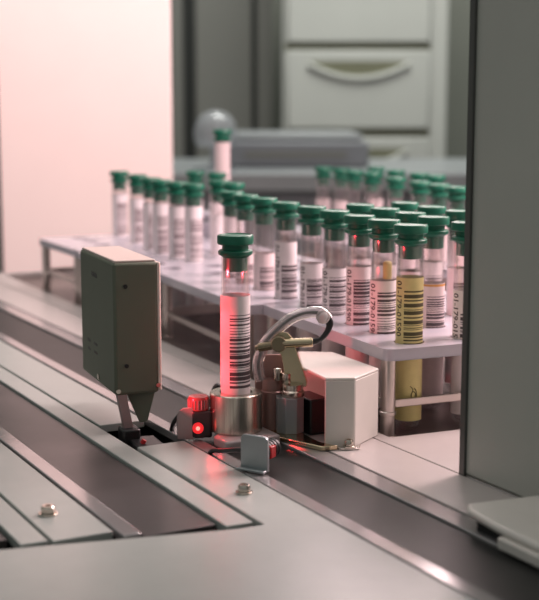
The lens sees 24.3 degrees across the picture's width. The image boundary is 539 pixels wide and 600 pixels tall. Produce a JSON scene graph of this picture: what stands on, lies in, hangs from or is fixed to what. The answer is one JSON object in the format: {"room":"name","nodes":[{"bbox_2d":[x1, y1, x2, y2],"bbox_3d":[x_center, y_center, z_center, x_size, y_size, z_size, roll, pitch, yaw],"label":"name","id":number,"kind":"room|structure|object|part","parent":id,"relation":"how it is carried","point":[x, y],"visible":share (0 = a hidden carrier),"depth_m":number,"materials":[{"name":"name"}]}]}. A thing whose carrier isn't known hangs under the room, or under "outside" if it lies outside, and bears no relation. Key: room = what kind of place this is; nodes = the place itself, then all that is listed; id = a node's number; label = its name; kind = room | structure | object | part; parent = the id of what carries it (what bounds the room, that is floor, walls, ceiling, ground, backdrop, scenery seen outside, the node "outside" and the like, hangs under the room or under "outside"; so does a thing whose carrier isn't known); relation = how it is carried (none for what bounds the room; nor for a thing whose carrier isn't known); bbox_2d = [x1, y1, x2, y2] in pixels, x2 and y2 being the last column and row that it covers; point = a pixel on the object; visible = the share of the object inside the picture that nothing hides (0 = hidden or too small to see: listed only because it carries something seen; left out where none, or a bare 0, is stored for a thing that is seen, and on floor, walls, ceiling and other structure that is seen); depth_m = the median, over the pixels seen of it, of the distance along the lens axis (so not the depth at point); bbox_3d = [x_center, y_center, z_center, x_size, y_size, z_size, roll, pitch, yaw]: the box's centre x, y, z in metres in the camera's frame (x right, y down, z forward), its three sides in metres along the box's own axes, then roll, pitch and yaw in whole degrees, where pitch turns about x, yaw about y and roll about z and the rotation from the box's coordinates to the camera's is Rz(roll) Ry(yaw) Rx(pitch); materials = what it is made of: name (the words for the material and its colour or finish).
{"room":"laboratory","nodes":[
{"label":"laboratory","id":0,"kind":"room"},
{"bbox_2d":[0,256,538,599],"bbox_3d":[0.042,0.414,0.809,1.020,0.777,1.134,-5,10,-28],"label":"deck","id":1,"kind":"object","parent":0,"point":[271,540],"depth_m":0.51,"materials":[{"name":"paint"}]},
{"bbox_2d":[0,533,6,549],"bbox_3d":[-0.294,0.046,0.788,0.037,0.007,0.744,-5,10,-28],"label":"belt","id":2,"kind":"object","parent":1,"relation":"on","point":[3,541],"visible":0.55,"depth_m":0.47,"materials":[{"name":"rubber"}]},
{"bbox_2d":[38,504,57,516],"bbox_3d":[-0.088,0.084,0.498,0.008,0.004,0.008,-5,10,-28],"label":"bolt","id":3,"kind":"object","parent":1,"relation":"in","point":[44,510],"depth_m":0.50,"materials":[{"name":"silver metal"}]},
{"bbox_2d":[0,383,215,536],"bbox_3d":[-0.218,0.042,0.816,0.030,0.007,0.766,-5,10,-28],"label":"belt","id":4,"kind":"object","parent":1,"relation":"in","point":[141,503],"visible":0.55,"depth_m":0.56,"materials":[{"name":"rubber"}]},
{"bbox_2d":[80,246,162,450],"bbox_3d":[-0.074,0.024,0.641,0.025,0.095,0.090,-4,9,-22],"label":"box","id":5,"kind":"object","parent":1,"relation":"on","point":[121,287],"visible":0.94,"depth_m":0.62,"materials":[{"name":"paint"}]},
{"bbox_3d":[-0.073,0.054,0.624,0.009,0.021,0.003,-4,9,-22],"label":"leg","id":6,"kind":"part","parent":5,"relation":"part of","materials":[{"name":"silver metal"}]},
{"bbox_3d":[-0.065,0.052,0.629,0.017,0.018,0.005,0,9,-1],"label":"leg","id":7,"kind":"part","parent":5,"relation":"part of","materials":[{"name":"paint"}]},
{"bbox_3d":[-0.067,0.009,0.653,0.002,0.065,0.068,-4,9,-22],"label":"edge trim","id":8,"kind":"part","parent":5,"relation":"part of","materials":[{"name":"silver metal"}]},
{"bbox_2d":[40,234,210,303],"bbox_3d":[-0.118,-0.032,1.142,0.158,0.047,0.108,-4,10,-26],"label":"tube rack","id":9,"kind":"object","parent":1,"relation":"on","point":[70,246],"visible":0.37,"depth_m":1.12,"materials":[{"name":"plastic"}]},
{"bbox_3d":[-0.205,-0.030,1.151,0.009,0.041,0.009,-4,10,-26],"label":"post","id":10,"kind":"part","parent":9,"relation":"part of","materials":[{"name":"silver metal"}]},
{"bbox_3d":[-0.163,-0.017,1.067,0.009,0.041,0.009,-4,10,-26],"label":"post","id":11,"kind":"part","parent":9,"relation":"part of","materials":[{"name":"silver metal"}]},
{"bbox_2d":[110,171,128,236],"bbox_3d":[-0.140,-0.067,1.172,0.018,0.107,0.018,-1,9,-7],"label":"tube","id":12,"kind":"object","parent":9,"relation":"in","point":[119,200],"visible":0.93,"depth_m":1.16,"materials":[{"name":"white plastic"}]},
{"bbox_3d":[-0.118,-0.052,1.139,0.158,0.006,0.108,-4,10,-26],"label":"plate","id":13,"kind":"part","parent":9,"relation":"part of","materials":[{"name":"plastic"}]},
{"bbox_2d":[127,174,146,243],"bbox_3d":[-0.117,-0.058,1.111,0.018,0.107,0.018,-1,9,-6],"label":"tube","id":14,"kind":"object","parent":9,"relation":"in","point":[136,204],"visible":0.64,"depth_m":1.10,"materials":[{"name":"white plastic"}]},
{"bbox_2d":[186,170,204,208],"bbox_3d":[-0.069,-0.068,1.175,0.018,0.107,0.018,-1,9,-3],"label":"tube","id":15,"kind":"object","parent":9,"relation":"in","point":[194,176],"visible":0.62,"depth_m":1.16,"materials":[{"name":"green plastic"}]},
{"bbox_2d":[207,172,226,239],"bbox_3d":[-0.048,-0.062,1.142,0.018,0.107,0.018,0,9,-2],"label":"tube","id":16,"kind":"object","parent":9,"relation":"in","point":[215,207],"visible":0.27,"depth_m":1.13,"materials":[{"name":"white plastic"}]},
{"bbox_2d":[169,415,176,430],"bbox_3d":[-0.044,0.060,0.623,0.019,0.017,0.005,8,12,41],"label":"cable","id":17,"kind":"object","parent":1,"relation":"on","point":[174,421],"visible":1,"depth_m":0.62,"materials":[{"name":"black plastic"}]},
{"bbox_2d":[177,394,211,438],"bbox_3d":[-0.037,0.057,0.610,0.017,0.021,0.012,0,9,-3],"label":"sensor","id":18,"kind":"object","parent":1,"relation":"on","point":[193,421],"visible":1,"depth_m":0.61,"materials":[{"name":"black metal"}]},
{"bbox_2d":[77,243,325,313],"bbox_3d":[-0.059,-0.012,1.016,0.152,0.047,0.164,-4,10,-26],"label":"tube rack","id":19,"kind":"object","parent":1,"relation":"on","point":[210,262],"visible":0.2,"depth_m":0.98,"materials":[{"name":"plastic"}]},
{"bbox_3d":[-0.156,-0.015,1.051,0.009,0.041,0.009,-4,10,-26],"label":"post","id":20,"kind":"part","parent":19,"relation":"part of","materials":[{"name":"silver metal"}]},
{"bbox_2d":[140,177,160,249],"bbox_3d":[-0.100,-0.050,1.063,0.018,0.107,0.018,-1,9,-5],"label":"tube","id":21,"kind":"object","parent":19,"relation":"in","point":[147,206],"visible":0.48,"depth_m":1.05,"materials":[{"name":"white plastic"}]},
{"bbox_2d":[150,179,170,302],"bbox_3d":[-0.089,-0.045,1.032,0.018,0.107,0.018,-1,9,-5],"label":"tube","id":22,"kind":"object","parent":19,"relation":"in","point":[159,210],"visible":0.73,"depth_m":1.02,"materials":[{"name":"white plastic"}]},
{"bbox_2d":[166,181,186,306],"bbox_3d":[-0.074,-0.041,1.003,0.018,0.107,0.018,-1,9,-4],"label":"tube","id":23,"kind":"object","parent":19,"relation":"in","point":[176,213],"visible":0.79,"depth_m":0.99,"materials":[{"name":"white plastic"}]},
{"bbox_2d":[182,183,204,305],"bbox_3d":[-0.059,-0.037,0.979,0.018,0.107,0.018,-1,9,-3],"label":"tube","id":24,"kind":"object","parent":19,"relation":"in","point":[193,193],"visible":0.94,"depth_m":0.97,"materials":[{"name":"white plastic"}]},
{"bbox_3d":[-0.059,-0.033,1.013,0.152,0.006,0.164,-4,10,-26],"label":"plate","id":25,"kind":"part","parent":19,"relation":"part of","materials":[{"name":"plastic"}]},
{"bbox_2d":[208,180,229,303],"bbox_3d":[-0.041,-0.044,1.023,0.018,0.107,0.018,0,9,-2],"label":"tube","id":26,"kind":"object","parent":19,"relation":"in","point":[217,219],"visible":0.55,"depth_m":1.01,"materials":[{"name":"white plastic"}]},
{"bbox_2d":[222,182,244,232],"bbox_3d":[-0.028,-0.039,0.991,0.018,0.107,0.018,0,9,-1],"label":"tube","id":27,"kind":"object","parent":19,"relation":"in","point":[232,225],"visible":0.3,"depth_m":0.98,"materials":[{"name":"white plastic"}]},
{"bbox_2d":[211,383,220,389],"bbox_3d":[-0.029,0.051,0.682,0.009,0.012,0.004,2,9,12],"label":"clip","id":28,"kind":"object","parent":1,"relation":"on","point":[216,385],"visible":0.23,"depth_m":0.68,"materials":[{"name":"black plastic"}]},
{"bbox_2d":[203,210,244,237],"bbox_3d":[-0.044,-0.048,1.173,0.040,0.070,0.028,0,9,-3],"label":"holder","id":29,"kind":"object","parent":1,"relation":"on","point":[206,213],"visible":0.11,"depth_m":1.16,"materials":[{"name":"plastic"}]},
{"bbox_2d":[213,129,231,180],"bbox_3d":[-0.044,-0.120,1.159,0.018,0.076,0.018,0,9,-2],"label":"tube","id":30,"kind":"object","parent":29,"relation":"on","point":[222,144],"visible":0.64,"depth_m":1.15,"materials":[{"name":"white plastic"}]},
{"bbox_2d":[207,447,240,455],"bbox_3d":[-0.020,0.071,0.576,0.003,0.012,0.032,-8,12,-43],"label":"cable","id":31,"kind":"object","parent":1,"relation":"on","point":[210,452],"visible":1,"depth_m":0.57,"materials":[{"name":"black plastic"}]},
{"bbox_3d":[-0.088,0.116,0.313,0.365,0.005,0.477,-5,10,-28],"label":"plate","id":32,"kind":"part","parent":1,"relation":"part of","materials":[{"name":"paint"}]},
{"bbox_2d":[160,265,323,379],"bbox_3d":[0.010,0.011,0.862,0.127,0.047,0.168,-4,10,-23],"label":"tube rack","id":33,"kind":"object","parent":1,"relation":"on","point":[208,285],"visible":0.24,"depth_m":0.86,"materials":[{"name":"plastic"}]},
{"bbox_3d":[-0.074,0.007,0.910,0.009,0.041,0.009,-4,9,-23],"label":"post","id":34,"kind":"part","parent":33,"relation":"part of","materials":[{"name":"silver metal"}]},
{"bbox_2d":[220,190,243,277],"bbox_3d":[-0.026,-0.024,0.891,0.018,0.107,0.018,0,9,-1],"label":"tube","id":35,"kind":"object","parent":33,"relation":"in","point":[228,203],"visible":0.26,"depth_m":0.88,"materials":[{"name":"green plastic"}]},
{"bbox_3d":[0.010,-0.009,0.859,0.127,0.006,0.168,-4,10,-23],"label":"plate","id":36,"kind":"part","parent":33,"relation":"part of","materials":[{"name":"plastic"}]},
{"bbox_2d":[233,194,257,283],"bbox_3d":[-0.016,-0.019,0.857,0.018,0.107,0.018,0,9,-1],"label":"tube","id":37,"kind":"object","parent":33,"relation":"in","point":[243,206],"visible":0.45,"depth_m":0.85,"materials":[{"name":"green plastic"}]},
{"bbox_3d":[-0.013,0.029,0.769,0.009,0.041,0.009,-4,10,-23],"label":"post","id":38,"kind":"part","parent":33,"relation":"part of","materials":[{"name":"silver metal"}]},
{"bbox_2d":[251,197,276,346],"bbox_3d":[-0.004,-0.014,0.827,0.018,0.107,0.018,0,9,0],"label":"tube","id":39,"kind":"object","parent":33,"relation":"in","point":[263,262],"visible":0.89,"depth_m":0.82,"materials":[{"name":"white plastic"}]},
{"bbox_2d":[272,201,299,337],"bbox_3d":[0.010,-0.008,0.789,0.018,0.107,0.018,0,9,1],"label":"tube","id":40,"kind":"object","parent":33,"relation":"in","point":[285,215],"visible":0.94,"depth_m":0.78,"materials":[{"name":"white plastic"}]},
{"bbox_2d":[236,483,252,494],"bbox_3d":[-0.011,0.079,0.524,0.007,0.004,0.007,-5,10,-28],"label":"bolt","id":41,"kind":"object","parent":1,"relation":"in","point":[241,488],"depth_m":0.52,"materials":[{"name":"silver metal"}]},
{"bbox_3d":[-0.008,0.068,0.554,0.015,0.016,0.005,5,10,31],"label":"angle bracket","id":42,"kind":"part","parent":1,"relation":"part of","materials":[{"name":"silver metal"}]},
{"bbox_3d":[-0.024,0.054,0.718,0.031,0.004,1.134,-5,10,-28],"label":"plate","id":43,"kind":"part","parent":1,"relation":"part of","materials":[{"name":"grey metal"}]},
{"bbox_3d":[0.240,0.032,0.860,0.569,0.005,1.134,-5,10,-28],"label":"plate","id":44,"kind":"part","parent":1,"relation":"part of","materials":[{"name":"grey metal"}]},
{"bbox_2d":[0,310,538,599],"bbox_3d":[-0.064,0.059,0.700,0.031,0.008,1.120,-5,10,-28],"label":"belt","id":45,"kind":"object","parent":1,"relation":"in","point":[504,576],"visible":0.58,"depth_m":0.51,"materials":[{"name":"rubber"}]},
{"bbox_2d":[210,387,279,447],"bbox_3d":[-0.016,0.057,0.611,0.030,0.024,0.036,-5,10,-28],"label":"puck","id":46,"kind":"object","parent":45,"relation":"on","point":[233,416],"visible":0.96,"depth_m":0.60,"materials":[{"name":"metal"}]},
{"bbox_2d":[217,233,253,394],"bbox_3d":[-0.016,0.015,0.605,0.018,0.093,0.018,0,9,-1],"label":"tube","id":47,"kind":"object","parent":46,"relation":"in","point":[235,251],"visible":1,"depth_m":0.60,"materials":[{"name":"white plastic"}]},
{"bbox_3d":[-0.016,0.066,0.612,0.030,0.005,0.036,-5,10,-28],"label":"carrier plate","id":48,"kind":"part","parent":46,"relation":"part of","materials":[{"name":"plastic"}]},
{"bbox_2d":[269,438,280,458],"bbox_3d":[-0.001,0.068,0.564,0.009,0.009,0.011,5,10,31],"label":"connector","id":49,"kind":"object","parent":1,"relation":"attached to","point":[274,445],"visible":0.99,"depth_m":0.56,"materials":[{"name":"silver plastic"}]},
{"bbox_2d":[255,331,337,450],"bbox_3d":[0.012,0.043,0.605,0.026,0.052,0.051,-5,10,-28],"label":"clamp assembly","id":50,"kind":"object","parent":1,"relation":"on","point":[283,392],"visible":0.97,"depth_m":0.61,"materials":[{"name":"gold metal"}]},
{"bbox_3d":[0.004,0.045,0.624,0.022,0.037,0.002,0,9,-1],"label":"plate","id":51,"kind":"part","parent":50,"relation":"part of","materials":[{"name":"brown"}]},
{"bbox_3d":[0.010,0.029,0.613,0.017,0.028,0.002,0,9,0],"label":"bracket plate","id":52,"kind":"part","parent":50,"relation":"part of","materials":[{"name":"gold metal"}]},
{"bbox_2d":[252,306,332,380],"bbox_3d":[0.011,0.022,0.614,0.040,0.038,0.009,1,9,4],"label":"cable loop","id":53,"kind":"object","parent":50,"relation":"attached to","point":[323,316],"visible":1,"depth_m":0.61,"materials":[{"name":"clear plastic"}]},
{"bbox_3d":[0.014,0.021,0.610,0.015,0.005,0.005,0,9,0],"label":"brass rod","id":54,"kind":"part","parent":50,"relation":"part of","materials":[{"name":"gold metal"}]},
{"bbox_3d":[0.013,0.067,0.608,0.018,0.002,0.048,-5,10,-28],"label":"plate","id":55,"kind":"part","parent":50,"relation":"part of","materials":[{"name":"gold metal"}]},
{"bbox_2d":[279,226,372,276],"bbox_3d":[0.106,-0.042,1.209,0.144,0.047,0.170,-3,9,-20],"label":"tube rack","id":56,"kind":"object","parent":1,"relation":"on","point":[344,245],"visible":0.09,"depth_m":1.17,"materials":[{"name":"plastic"}]},
{"bbox_3d":[0.016,-0.047,1.259,0.009,0.041,0.009,-3,9,-20],"label":"post","id":57,"kind":"part","parent":56,"relation":"part of","materials":[{"name":"metal"}]},
{"bbox_2d":[315,167,331,265],"bbox_3d":[0.054,-0.079,1.252,0.018,0.107,0.018,0,9,2],"label":"tube","id":58,"kind":"object","parent":56,"relation":"in","point":[323,174],"visible":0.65,"depth_m":1.24,"materials":[{"name":"green plastic"}]},
{"bbox_3d":[0.106,-0.062,1.206,0.144,0.006,0.170,-3,9,-20],"label":"plate","id":59,"kind":"part","parent":56,"relation":"part of","materials":[{"name":"plastic"}]},
{"bbox_2d":[332,168,349,266],"bbox_3d":[0.070,-0.074,1.221,0.018,0.107,0.018,1,9,3],"label":"tube","id":60,"kind":"object","parent":56,"relation":"in","point":[338,254],"visible":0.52,"depth_m":1.21,"materials":[{"name":"green plastic"}]},
{"bbox_3d":[0.071,-0.024,1.114,0.009,0.041,0.009,-3,9,-20],"label":"post","id":61,"kind":"part","parent":56,"relation":"part of","materials":[{"name":"metal"}]},
{"bbox_2d":[345,170,362,256],"bbox_3d":[0.080,-0.069,1.186,0.018,0.107,0.018,1,9,4],"label":"tube","id":62,"kind":"object","parent":56,"relation":"in","point":[353,178],"visible":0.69,"depth_m":1.17,"materials":[{"name":"green plastic"}]},
{"bbox_2d":[362,172,380,277],"bbox_3d":[0.093,-0.064,1.150,0.018,0.107,0.018,1,9,5],"label":"tube","id":63,"kind":"object","parent":56,"relation":"in","point":[371,181],"visible":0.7,"depth_m":1.14,"materials":[{"name":"green plastic"}]},
{"bbox_2d":[367,167,384,262],"bbox_3d":[0.106,-0.079,1.249,0.018,0.107,0.018,1,9,5],"label":"tube","id":64,"kind":"object","parent":56,"relation":"in","point":[376,201],"visible":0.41,"depth_m":1.24,"materials":[{"name":"green plastic"}]},
{"bbox_2d":[387,170,404,206],"bbox_3d":[0.120,-0.070,1.192,0.018,0.107,0.018,1,9,6],"label":"tube","id":65,"kind":"object","parent":56,"relation":"in","point":[392,173],"visible":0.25,"depth_m":1.18,"materials":[{"name":"green plastic"}]},
{"bbox_2d":[410,172,428,210],"bbox_3d":[0.136,-0.062,1.138,0.018,0.107,0.018,1,9,7],"label":"tube","id":66,"kind":"object","parent":56,"relation":"in","point":[418,175],"visible":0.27,"depth_m":1.12,"materials":[{"name":"green plastic"}]},
{"bbox_2d":[298,351,378,449],"bbox_3d":[0.030,0.049,0.624,0.037,0.034,0.074,-5,10,-28],"label":"barcode scanner","id":67,"kind":"object","parent":1,"relation":"on","point":[341,395],"visible":0.94,"depth_m":0.60,"materials":[{"name":"plastic"}]},
{"bbox_3d":[0.024,0.044,0.656,0.018,0.033,0.002,1,9,4],"label":"panel","id":68,"kind":"part","parent":67,"relation":"part of","materials":[{"name":"white plastic"}]},
{"bbox_3d":[0.031,0.032,0.624,0.034,0.002,0.070,-3,9,-21],"label":"panel","id":69,"kind":"part","parent":67,"relation":"part of","materials":[{"name":"white plastic"}]},
{"bbox_3d":[0.033,0.054,0.594,0.014,0.033,0.002,-1,9,-4],"label":"panel","id":70,"kind":"part","parent":67,"relation":"part of","materials":[{"name":"white plastic"}]},
{"bbox_2d":[343,439,354,447],"bbox_3d":[0.038,0.068,0.593,0.006,0.004,0.006,-5,10,-28],"label":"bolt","id":71,"kind":"object","parent":67,"relation":"in","point":[347,443],"depth_m":0.59,"materials":[{"name":"silver metal"}]},
{"bbox_3d":[0.046,0.052,0.605,0.002,0.033,0.025,5,10,31],"label":"angled panel","id":72,"kind":"part","parent":67,"relation":"part of","materials":[{"name":"white plastic"}]},
{"bbox_2d":[264,292,461,436],"bbox_3d":[0.093,0.032,0.724,0.146,0.047,0.161,-4,9,-23],"label":"tube rack","id":73,"kind":"object","parent":1,"relation":"on","point":[437,342],"visible":0.27,"depth_m":0.64,"materials":[{"name":"plastic"}]},
{"bbox_3d":[0.002,0.029,0.765,0.009,0.041,0.009,-4,9,-23],"label":"post","id":74,"kind":"part","parent":73,"relation":"part of","materials":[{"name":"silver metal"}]},
{"bbox_2d":[297,205,325,351],"bbox_3d":[0.025,-0.003,0.757,0.018,0.107,0.018,0,9,2],"label":"tube","id":75,"kind":"object","parent":73,"relation":"in","point":[310,271],"visible":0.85,"depth_m":0.75,"materials":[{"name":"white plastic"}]},
{"bbox_2d":[320,209,349,355],"bbox_3d":[0.038,0.001,0.727,0.018,0.107,0.018,0,9,3],"label":"tube","id":76,"kind":"object","parent":73,"relation":"in","point":[333,277],"visible":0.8,"depth_m":0.72,"materials":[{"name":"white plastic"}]},
{"bbox_2d":[343,214,374,364],"bbox_3d":[0.050,0.006,0.695,0.018,0.107,0.018,1,9,4],"label":"tube","id":77,"kind":"object","parent":73,"relation":"in","point":[358,276],"visible":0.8,"depth_m":0.69,"materials":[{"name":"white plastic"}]},
{"bbox_2d":[346,203,374,264],"bbox_3d":[0.056,-0.006,0.773,0.018,0.107,0.018,1,9,4],"label":"tube","id":78,"kind":"object","parent":73,"relation":"in","point":[354,208],"visible":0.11,"depth_m":0.76,"materials":[{"name":"green plastic"}]},
{"bbox_3d":[0.093,0.012,0.721,0.146,0.006,0.161,-4,9,-23],"label":"plate","id":79,"kind":"part","parent":73,"relation":"part of","materials":[{"name":"plastic"}]},
{"bbox_2d":[367,218,400,407],"bbox_3d":[0.060,0.010,0.669,0.018,0.107,0.018,1,9,5],"label":"tube","id":80,"kind":"object","parent":73,"relation":"in","point":[382,320],"visible":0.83,"depth_m":0.66,"materials":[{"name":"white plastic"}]},
{"bbox_2d":[370,207,399,278],"bbox_3d":[0.068,-0.001,0.744,0.018,0.107,0.018,1,9,5],"label":"tube","id":81,"kind":"object","parent":73,"relation":"in","point":[379,212],"visible":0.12,"depth_m":0.73,"materials":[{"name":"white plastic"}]},
{"bbox_3d":[0.060,0.050,0.631,0.009,0.041,0.009,-4,9,-23],"label":"post","id":82,"kind":"part","parent":73,"relation":"part of","materials":[{"name":"silver metal"}]},
{"bbox_2d":[391,201,418,275],"bbox_3d":[0.085,-0.008,0.789,0.018,0.107,0.018,1,9,6],"label":"tube","id":83,"kind":"object","parent":73,"relation":"in","point":[403,205],"visible":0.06,"depth_m":0.78,"materials":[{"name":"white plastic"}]},
{"bbox_2d":[395,211,425,275],"bbox_3d":[0.080,0.003,0.714,0.018,0.107,0.018,1,9,7],"label":"tube","id":84,"kind":"object","parent":73,"relation":"in","point":[404,216],"visible":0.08,"depth_m":0.70,"materials":[{"name":"green plastic"}]},
{"bbox_2d":[394,223,427,420],"bbox_3d":[0.072,0.015,0.640,0.018,0.107,0.018,1,9,7],"label":"tube","id":85,"kind":"object","parent":73,"relation":"in","point":[410,240],"visible":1,"depth_m":0.63,"materials":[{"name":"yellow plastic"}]},
{"bbox_2d":[417,205,446,280],"bbox_3d":[0.097,-0.003,0.757,0.018,0.107,0.018,1,9,7],"label":"tube","id":86,"kind":"object","parent":73,"relation":"in","point":[431,269],"visible":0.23,"depth_m":0.75,"materials":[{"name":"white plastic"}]},
{"bbox_2d":[417,215,449,395],"bbox_3d":[0.089,0.007,0.687,0.018,0.107,0.018,1,9,7],"label":"tube","id":87,"kind":"object","parent":73,"relation":"in","point":[434,291],"visible":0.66,"depth_m":0.68,"materials":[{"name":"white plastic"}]},
{"bbox_2d":[444,209,464,383],"bbox_3d":[0.110,0.001,0.727,0.018,0.107,0.018,1,9,8],"label":"tube","id":88,"kind":"object","parent":73,"relation":"in","point":[455,274],"visible":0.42,"depth_m":0.72,"materials":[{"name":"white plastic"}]},
{"bbox_2d":[450,220,464,414],"bbox_3d":[0.103,0.013,0.654,0.018,0.107,0.018,1,9,9],"label":"tube","id":89,"kind":"object","parent":73,"relation":"in","point":[458,226],"visible":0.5,"depth_m":0.65,"materials":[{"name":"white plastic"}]},
{"bbox_2d":[355,246,446,278],"bbox_3d":[0.167,-0.014,1.026,0.150,0.047,0.167,-2,9,-14],"label":"tube rack","id":90,"kind":"object","parent":1,"relation":"on","point":[360,251],"visible":0.06,"depth_m":1.03,"materials":[{"name":"plastic"}]},
{"bbox_2d":[385,177,405,248],"bbox_3d":[0.107,-0.052,1.071,0.018,0.107,0.018,1,9,6],"label":"tube","id":91,"kind":"object","parent":90,"relation":"in","point":[395,186],"visible":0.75,"depth_m":1.06,"materials":[{"name":"green plastic"}]},
{"bbox_2d":[409,180,430,256],"bbox_3d":[0.121,-0.043,1.013,0.018,0.107,0.018,1,9,7],"label":"tube","id":92,"kind":"object","parent":90,"relation":"in","point":[419,191],"visible":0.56,"depth_m":1.00,"materials":[{"name":"green plastic"}]},
{"bbox_2d":[425,174,445,182],"bbox_3d":[0.146,-0.057,1.105,0.018,0.107,0.018,1,9,7],"label":"cap","id":93,"kind":"object","parent":90,"relation":"in","point":[433,178],"visible":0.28,"depth_m":1.09,"materials":[{"name":"green plastic"}]},
{"bbox_2d":[427,183,449,282],"bbox_3d":[0.131,-0.037,0.977,0.018,0.107,0.018,1,9,7],"label":"tube","id":94,"kind":"object","parent":90,"relation":"in","point":[437,194],"visible":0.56,"depth_m":0.97,"materials":[{"name":"green plastic"}]},
{"bbox_2d":[445,186,465,291],"bbox_3d":[0.140,-0.032,0.944,0.018,0.107,0.018,1,9,8],"label":"tube","id":95,"kind":"object","parent":90,"relation":"in","point":[456,194],"visible":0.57,"depth_m":0.94,"materials":[{"name":"green plastic"}]},
{"bbox_2d":[459,0,538,496],"bbox_3d":[0.197,-0.217,0.426,0.123,0.620,0.250,-5,10,-28],"label":"panel","id":96,"kind":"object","parent":1,"relation":"on","point":[499,408],"depth_m":0.52,"materials":[{"name":"paint"}]},
{"bbox_2d":[467,496,538,567],"bbox_3d":[0.164,0.103,0.357,0.046,0.008,0.315,-5,10,-28],"label":"cover","id":97,"kind":"object","parent":1,"relation":"on","point":[514,522],"visible":1,"depth_m":0.47,"materials":[{"name":"white plastic"}]},
{"bbox_2d":[171,0,469,157],"bbox_3d":[0.131,-0.852,3.967,5.100,2.600,0.044,0,9,0],"label":"wall","id":98,"kind":"structure","parent":0,"point":[458,10],"depth_m":3.97,"materials":[{"name":"paint"}]},
{"bbox_3d":[0.120,0.625,3.043,8.000,0.040,6.200,-5,10,-28],"label":"floor","id":99,"kind":"structure","parent":0,"visible":0},
{"bbox_2d":[0,0,172,272],"bbox_3d":[-0.220,0.079,1.530,0.206,1.500,0.027,0,9,0],"label":"panel","id":100,"kind":"object","parent":99,"relation":"on","point":[86,85],"visible":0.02,"depth_m":1.47,"materials":[{"name":"paint"}]},
{"bbox_3d":[-0.321,0.079,1.530,0.004,1.500,0.027,0,9,0],"label":"edge trim","id":101,"kind":"part","parent":100,"relation":"part of","materials":[{"name":"white plastic"}]},
{"bbox_2d":[171,0,271,157],"bbox_3d":[-0.124,-0.328,3.519,0.262,1.700,0.408,0,9,0],"label":"tall cabinet","id":102,"kind":"object","parent":99,"relation":"on","point":[222,49],"visible":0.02,"depth_m":3.28,"materials":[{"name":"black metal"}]},
{"bbox_3d":[-0.224,-0.329,3.523,0.062,1.700,0.400,0,9,0],"label":"panel","id":103,"kind":"part","parent":102,"relation":"part of","materials":[{"name":"grey metal"}]},
{"bbox_3d":[-0.120,-0.307,3.384,0.146,1.700,0.123,0,9,0],"label":"door","id":104,"kind":"part","parent":102,"relation":"part of","materials":[{"name":"grey metal"}]},
{"bbox_3d":[-0.013,-0.307,3.384,0.039,1.700,0.123,0,9,0],"label":"filler panel","id":105,"kind":"part","parent":102,"relation":"part of","materials":[{"name":"grey metal"}]},
{"bbox_2d":[173,158,465,253],"bbox_3d":[0.196,0.218,2.414,0.840,0.955,0.620,0,9,0],"label":"lab bench","id":106,"kind":"object","parent":99,"relation":"on","point":[300,185],"visible":0.08,"depth_m":2.07,"materials":[{"name":"grey"}]},
{"bbox_2d":[211,130,368,167],"bbox_3d":[0.036,-0.289,2.375,0.280,0.060,0.344,0,9,0],"label":"instrument","id":107,"kind":"object","parent":106,"relation":"on","point":[248,148],"visible":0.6,"depth_m":2.21,"materials":[{"name":"grey plastic"}]},
{"bbox_3d":[0.036,-0.312,2.373,0.260,0.014,0.320,0,9,0],"label":"lid","id":108,"kind":"part","parent":107,"relation":"part of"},
{"bbox_2d":[173,158,465,191],"bbox_3d":[0.196,-0.239,2.344,0.840,0.030,0.620,0,9,0],"label":"countertop","id":109,"kind":"structure","parent":106,"relation":"on","point":[454,169],"depth_m":2.04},
{"bbox_2d":[281,0,447,157],"bbox_3d":[0.229,-0.289,3.262,0.393,1.700,0.517,0,9,0],"label":"tall cabinet","id":110,"kind":"object","parent":99,"relation":"on","point":[376,70],"visible":0.36,"depth_m":2.98,"materials":[{"name":"paint"}]},
{"bbox_3d":[0.212,-0.502,2.987,0.340,0.186,0.017,0,9,0],"label":"drawer","id":111,"kind":"part","parent":110,"relation":"part of","materials":[{"name":"paint"}]},
{"bbox_3d":[0.212,-0.718,2.954,0.340,0.217,0.017,0,9,0],"label":"drawer","id":112,"kind":"part","parent":110,"relation":"part of","materials":[{"name":"paint"}]},
{"bbox_3d":[0.212,-0.297,3.019,0.340,0.190,0.017,0,9,0],"label":"drawer","id":113,"kind":"part","parent":110,"relation":"part of","materials":[{"name":"paint"}]}
]}

